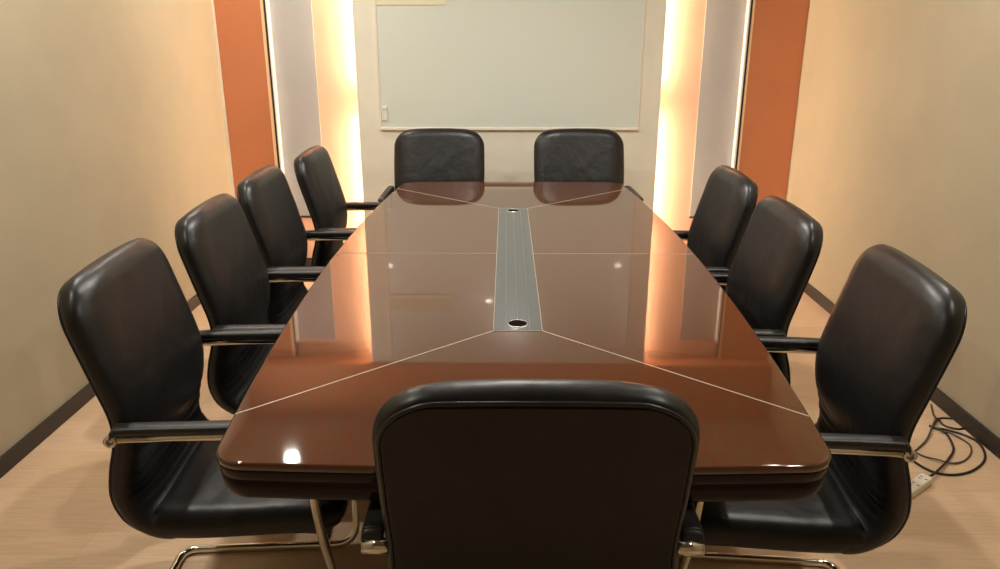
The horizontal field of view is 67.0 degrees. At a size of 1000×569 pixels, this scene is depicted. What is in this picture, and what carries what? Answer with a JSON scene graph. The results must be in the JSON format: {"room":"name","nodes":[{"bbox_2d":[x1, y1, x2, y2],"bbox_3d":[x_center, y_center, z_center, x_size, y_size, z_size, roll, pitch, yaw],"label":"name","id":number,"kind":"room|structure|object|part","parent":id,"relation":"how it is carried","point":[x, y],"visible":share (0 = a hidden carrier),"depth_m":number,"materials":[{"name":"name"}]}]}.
{"room":"conference room","nodes":[
{"label":"conference room","id":0,"kind":"room"},
{"bbox_2d":[0,0,232,455],"bbox_3d":[-1.860,-0.391,1.834,0.120,2.600,6.540,0,18,0],"label":"wall","id":1,"kind":"structure","parent":0,"point":[112,124],"depth_m":3.22,"materials":[{"name":"beige paint"}]},
{"bbox_2d":[0,294,200,478],"bbox_3d":[-1.795,0.823,2.195,0.012,0.068,6.230,0,18,0],"label":"baseboard","id":2,"kind":"structure","parent":1,"relation":"attached to","point":[28,443],"depth_m":2.97,"materials":[{"name":"black wood"}]},
{"bbox_2d":[214,0,274,200],"bbox_3d":[-1.627,-1.364,4.802,0.298,2.600,0.050,0,18,0],"label":"wall","id":3,"kind":"structure","parent":0,"point":[238,22],"depth_m":4.81,"materials":[{"name":"orange paint"}]},
{"bbox_2d":[211,0,234,197],"bbox_3d":[-1.770,-1.354,4.774,0.012,2.600,0.012,0,18,0],"label":"trim","id":4,"kind":"structure","parent":3,"relation":"attached to","point":[212,1],"depth_m":4.82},
{"bbox_2d":[260,0,279,167],"bbox_3d":[-1.469,-1.363,4.798,0.018,2.600,0.055,0,18,0],"label":"trim","id":5,"kind":"structure","parent":3,"relation":"attached to","point":[261,1],"depth_m":4.80,"materials":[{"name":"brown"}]},
{"bbox_2d":[0,282,999,568],"bbox_3d":[0.036,0.906,2.244,3.913,0.120,6.540,0,18,0],"label":"floor","id":6,"kind":"structure","parent":0,"point":[57,511],"depth_m":2.48,"materials":[{"name":"brown wood"}]},
{"bbox_2d":[57,238,359,568],"bbox_3d":[-0.701,0.388,2.042,0.604,0.991,0.615,-1,18,-3],"label":"armchair","id":7,"kind":"object","parent":6,"relation":"on","point":[126,317],"visible":0.82,"depth_m":1.85,"materials":[{"name":"black leather"}]},
{"bbox_3d":[-0.881,0.347,1.727,0.029,0.029,0.057,-1,18,-3],"label":"arm mount","id":8,"kind":"part","parent":7,"relation":"part of","materials":[{"name":"silver metal"}]},
{"bbox_3d":[-0.895,0.239,1.982,0.209,0.671,0.534,-1,18,-3],"label":"backrest","id":9,"kind":"part","parent":7,"relation":"part of","materials":[{"name":"black leather"}]},
{"bbox_3d":[-0.698,0.552,2.096,0.546,0.644,0.598,-1,18,-3],"label":"frame","id":10,"kind":"part","parent":7,"relation":"part of","materials":[{"name":"silver metal"}]},
{"bbox_3d":[-0.640,0.514,2.087,0.482,0.093,0.512,-1,18,-3],"label":"seat","id":11,"kind":"part","parent":7,"relation":"part of","materials":[{"name":"black leather"}]},
{"bbox_2d":[175,193,322,414],"bbox_3d":[-0.689,0.197,2.623,0.604,0.991,0.615,-1,18,-2],"label":"armchair","id":12,"kind":"object","parent":6,"relation":"on","point":[220,254],"visible":0.56,"depth_m":2.41,"materials":[{"name":"black leather"}]},
{"bbox_3d":[-0.883,0.047,2.567,0.209,0.671,0.534,-1,18,-2],"label":"backrest","id":13,"kind":"part","parent":12,"relation":"part of","materials":[{"name":"black leather"}]},
{"bbox_3d":[-0.628,0.324,2.667,0.482,0.093,0.512,-1,18,-2],"label":"seat","id":14,"kind":"part","parent":12,"relation":"part of","materials":[{"name":"black leather"}]},
{"bbox_3d":[-0.686,0.362,2.677,0.546,0.644,0.598,-1,18,-2],"label":"frame","id":15,"kind":"part","parent":12,"relation":"part of","materials":[{"name":"silver metal"}]},
{"bbox_2d":[237,165,354,323],"bbox_3d":[-0.703,0.007,3.204,0.604,0.991,0.615,0,18,-1],"label":"armchair","id":16,"kind":"object","parent":6,"relation":"on","point":[266,199],"visible":0.48,"depth_m":3.00,"materials":[{"name":"black leather"}]},
{"bbox_3d":[-0.897,-0.144,3.151,0.209,0.671,0.534,0,18,-1],"label":"backrest","id":17,"kind":"part","parent":16,"relation":"part of","materials":[{"name":"black leather"}]},
{"bbox_3d":[-0.700,0.171,3.258,0.546,0.644,0.598,0,18,-1],"label":"frame","id":18,"kind":"part","parent":16,"relation":"part of","materials":[{"name":"silver metal"}]},
{"bbox_2d":[294,145,381,266],"bbox_3d":[-0.646,-0.185,3.789,0.604,0.991,0.615,0,18,-1],"label":"armchair","id":19,"kind":"object","parent":6,"relation":"on","point":[316,176],"visible":0.48,"depth_m":3.55,"materials":[{"name":"black leather"}]},
{"bbox_3d":[-0.841,-0.337,3.738,0.209,0.671,0.534,0,18,-1],"label":"backrest","id":20,"kind":"part","parent":19,"relation":"part of","materials":[{"name":"black leather"}]},
{"bbox_3d":[-0.643,-0.021,3.844,0.546,0.644,0.598,0,18,-1],"label":"frame","id":21,"kind":"part","parent":19,"relation":"part of","materials":[{"name":"silver metal"}]},
{"bbox_2d":[378,128,484,201],"bbox_3d":[-0.360,-0.366,4.340,0.615,0.991,0.604,0,18,0],"label":"armchair","id":22,"kind":"object","parent":6,"relation":"on","point":[423,154],"visible":0.37,"depth_m":4.42,"materials":[{"name":"black leather"}]},
{"bbox_2d":[216,182,831,501],"bbox_3d":[0.053,0.248,2.833,1.296,0.763,2.846,0,18,0],"label":"conference table","id":23,"kind":"object","parent":6,"relation":"on","point":[442,281],"visible":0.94,"depth_m":1.99,"materials":[{"name":"brown wood"}]},
{"bbox_2d":[361,379,704,568],"bbox_3d":[0.059,0.539,1.581,0.615,0.991,0.604,0,18,0],"label":"armchair","id":24,"kind":"object","parent":6,"relation":"on","point":[477,473],"visible":1,"depth_m":1.23,"materials":[{"name":"black leather"}]},
{"bbox_3d":[-0.218,0.469,1.355,0.057,0.029,0.029,0,18,0],"label":"arm mount","id":25,"kind":"part","parent":24,"relation":"part of","materials":[{"name":"silver metal"}]},
{"bbox_3d":[0.334,0.470,1.351,0.057,0.029,0.029,0,18,0],"label":"arm mount","id":26,"kind":"part","parent":24,"relation":"part of","materials":[{"name":"silver metal"}]},
{"bbox_2d":[534,128,643,200],"bbox_3d":[0.474,-0.364,4.334,0.615,0.991,0.604,-1,18,-2],"label":"armchair","id":27,"kind":"object","parent":6,"relation":"on","point":[568,154],"visible":0.27,"depth_m":4.41,"materials":[{"name":"black leather"}]},
{"bbox_3d":[0.467,-0.576,4.469,0.534,0.671,0.209,-1,18,-2],"label":"backrest","id":28,"kind":"part","parent":27,"relation":"part of","materials":[{"name":"black leather"}]},
{"bbox_2d":[673,165,757,291],"bbox_3d":[0.682,0.007,3.201,0.604,0.991,0.615,0,18,0],"label":"armchair","id":29,"kind":"object","parent":6,"relation":"on","point":[727,203],"visible":0.37,"depth_m":2.96,"materials":[{"name":"black leather"}]},
{"bbox_3d":[0.678,0.172,3.255,0.546,0.644,0.598,0,18,0],"label":"frame","id":30,"kind":"part","parent":29,"relation":"part of","materials":[{"name":"silver metal"}]},
{"bbox_2d":[710,195,822,384],"bbox_3d":[0.666,0.209,2.587,0.604,0.991,0.615,0,18,1],"label":"armchair","id":31,"kind":"object","parent":6,"relation":"on","point":[776,257],"visible":0.41,"depth_m":2.34,"materials":[{"name":"black leather"}]},
{"bbox_3d":[0.662,0.374,2.641,0.546,0.644,0.598,0,18,1],"label":"frame","id":32,"kind":"part","parent":31,"relation":"part of","materials":[{"name":"silver metal"}]},
{"bbox_2d":[678,244,966,568],"bbox_3d":[0.725,0.405,1.990,0.604,0.991,0.615,2,18,5],"label":"armchair","id":33,"kind":"object","parent":6,"relation":"on","point":[895,326],"visible":0.73,"depth_m":1.80,"materials":[{"name":"black leather"}]},
{"bbox_3d":[0.665,0.530,2.037,0.482,0.093,0.512,2,18,5],"label":"seat","id":34,"kind":"part","parent":33,"relation":"part of","materials":[{"name":"black leather"}]},
{"bbox_3d":[0.722,0.569,2.044,0.546,0.644,0.598,2,18,5],"label":"frame","id":35,"kind":"part","parent":33,"relation":"part of","materials":[{"name":"silver metal"}]},
{"bbox_3d":[0.919,0.258,1.924,0.209,0.671,0.534,2,18,5],"label":"backrest","id":36,"kind":"part","parent":33,"relation":"part of","materials":[{"name":"black leather"}]},
{"bbox_3d":[0.896,0.366,1.669,0.029,0.029,0.057,2,18,5],"label":"arm mount","id":37,"kind":"part","parent":33,"relation":"part of","materials":[{"name":"silver metal"}]},
{"bbox_2d":[911,473,932,497],"bbox_3d":[1.407,0.711,2.598,0.260,0.030,0.042,-13,22,-35],"label":"power strip","id":38,"kind":"object","parent":6,"relation":"on","point":[922,481],"visible":0.51,"depth_m":2.62,"materials":[{"name":"beige plastic"}]},
{"bbox_2d":[914,404,936,450],"bbox_3d":[1.719,0.574,3.034,0.042,0.021,0.486,13,22,34],"label":"power cable","id":39,"kind":"object","parent":6,"relation":"on","point":[931,405],"visible":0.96,"depth_m":3.00,"materials":[{"name":"brown plastic"}]},
{"bbox_2d":[929,425,954,476],"bbox_3d":[1.659,0.635,2.842,0.093,0.023,0.474,10,21,29],"label":"power cable","id":40,"kind":"object","parent":6,"relation":"on","point":[938,429],"visible":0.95,"depth_m":2.83,"materials":[{"name":"black plastic"}]},
{"bbox_2d":[915,430,971,463],"bbox_3d":[1.708,0.626,2.886,0.259,0.014,0.166,-12,22,-33],"label":"power cable","id":41,"kind":"object","parent":6,"relation":"on","point":[968,443],"visible":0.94,"depth_m":2.84,"materials":[{"name":"brown plastic"}]},
{"bbox_2d":[934,417,963,429],"bbox_3d":[1.822,0.562,3.075,0.149,0.016,0.101,0,18,0],"label":"power cable","id":42,"kind":"object","parent":6,"relation":"on","point":[938,418],"visible":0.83,"depth_m":3.07,"materials":[{"name":"black plastic"}]},
{"bbox_2d":[914,427,986,475],"bbox_3d":[1.703,0.637,2.859,0.226,0.009,0.388,17,25,42],"label":"power cable","id":43,"kind":"object","parent":6,"relation":"on","point":[945,429],"visible":0.91,"depth_m":2.78,"materials":[{"name":"black plastic"}]},
{"bbox_2d":[301,0,706,257],"bbox_3d":[0.061,-1.386,4.870,3.673,2.600,0.120,0,18,0],"label":"wall","id":44,"kind":"structure","parent":0,"point":[333,31],"depth_m":4.87,"materials":[{"name":"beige paint"}]},
{"bbox_2d":[265,0,321,216],"bbox_3d":[-1.310,-1.271,4.827,0.272,1.732,0.055,0,18,0],"label":"wall panel","id":45,"kind":"object","parent":44,"relation":"attached to","point":[289,22],"visible":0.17,"depth_m":4.84,"materials":[{"name":"white paint"}]},
{"bbox_2d":[689,0,750,217],"bbox_3d":[1.409,-1.264,4.807,0.260,1.732,0.055,0,18,0],"label":"wall panel","id":46,"kind":"object","parent":44,"relation":"attached to","point":[726,27],"visible":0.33,"depth_m":4.83,"materials":[{"name":"white paint"}]},
{"bbox_2d":[352,0,666,219],"bbox_3d":[0.055,-1.331,4.702,1.902,2.600,0.035,0,18,0],"label":"wall","id":47,"kind":"structure","parent":0,"point":[509,154],"depth_m":4.81,"materials":[{"name":"beige paint"}]},
{"bbox_2d":[305,258,311,266],"bbox_3d":[0.060,-0.133,5.112,3.649,0.068,0.092,0,18,0],"label":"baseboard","id":48,"kind":"structure","parent":47,"relation":"attached to","point":[308,261],"depth_m":5.15,"materials":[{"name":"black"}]},
{"bbox_2d":[374,0,645,129],"bbox_3d":[0.059,-1.565,4.595,1.632,1.232,0.022,0,18,0],"label":"board","id":49,"kind":"object","parent":47,"relation":"attached to","point":[458,64],"visible":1,"depth_m":4.66,"materials":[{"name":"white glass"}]},
{"bbox_2d":[381,106,387,120],"bbox_3d":[-0.727,-1.077,4.752,0.036,0.090,0.012,0,18,0],"label":"clip","id":50,"kind":"object","parent":49,"relation":"attached to","point":[383,108],"visible":1,"depth_m":4.75,"materials":[{"name":"beige plastic"}]},
{"bbox_2d":[376,0,444,4],"bbox_3d":[-0.540,-1.742,4.536,0.418,0.115,0.004,0,18,0],"label":"paper sheet","id":51,"kind":"object","parent":49,"relation":"attached to","point":[378,2],"visible":1,"depth_m":4.55,"materials":[{"name":"beige paper"}]},
{"bbox_3d":[0.059,-0.987,4.784,1.632,0.016,0.022,0,18,0],"label":"rail","id":52,"kind":"part","parent":49,"relation":"part of","materials":[{"name":"silver metal"}]},
{"bbox_2d":[739,0,809,204],"bbox_3d":[1.731,-1.355,4.777,0.332,2.600,0.050,0,18,0],"label":"wall","id":53,"kind":"structure","parent":0,"point":[779,26],"depth_m":4.79,"materials":[{"name":"orange paint"}]},
{"bbox_2d":[735,0,755,170],"bbox_3d":[1.559,-1.355,4.776,0.012,2.600,0.055,0,18,0],"label":"trim","id":54,"kind":"structure","parent":53,"relation":"attached to","point":[754,1],"depth_m":4.78,"materials":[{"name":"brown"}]},
{"bbox_2d":[786,0,999,437],"bbox_3d":[1.933,-0.382,1.806,0.120,2.600,6.540,0,18,0],"label":"wall","id":55,"kind":"structure","parent":0,"point":[896,138],"depth_m":3.43,"materials":[{"name":"beige paint"}]},
{"bbox_2d":[804,283,999,458],"bbox_3d":[1.866,0.829,2.177,0.012,0.068,6.250,0,18,0],"label":"baseboard","id":56,"kind":"structure","parent":55,"relation":"attached to","point":[988,439],"depth_m":3.08,"materials":[{"name":"black wood"}]}
]}

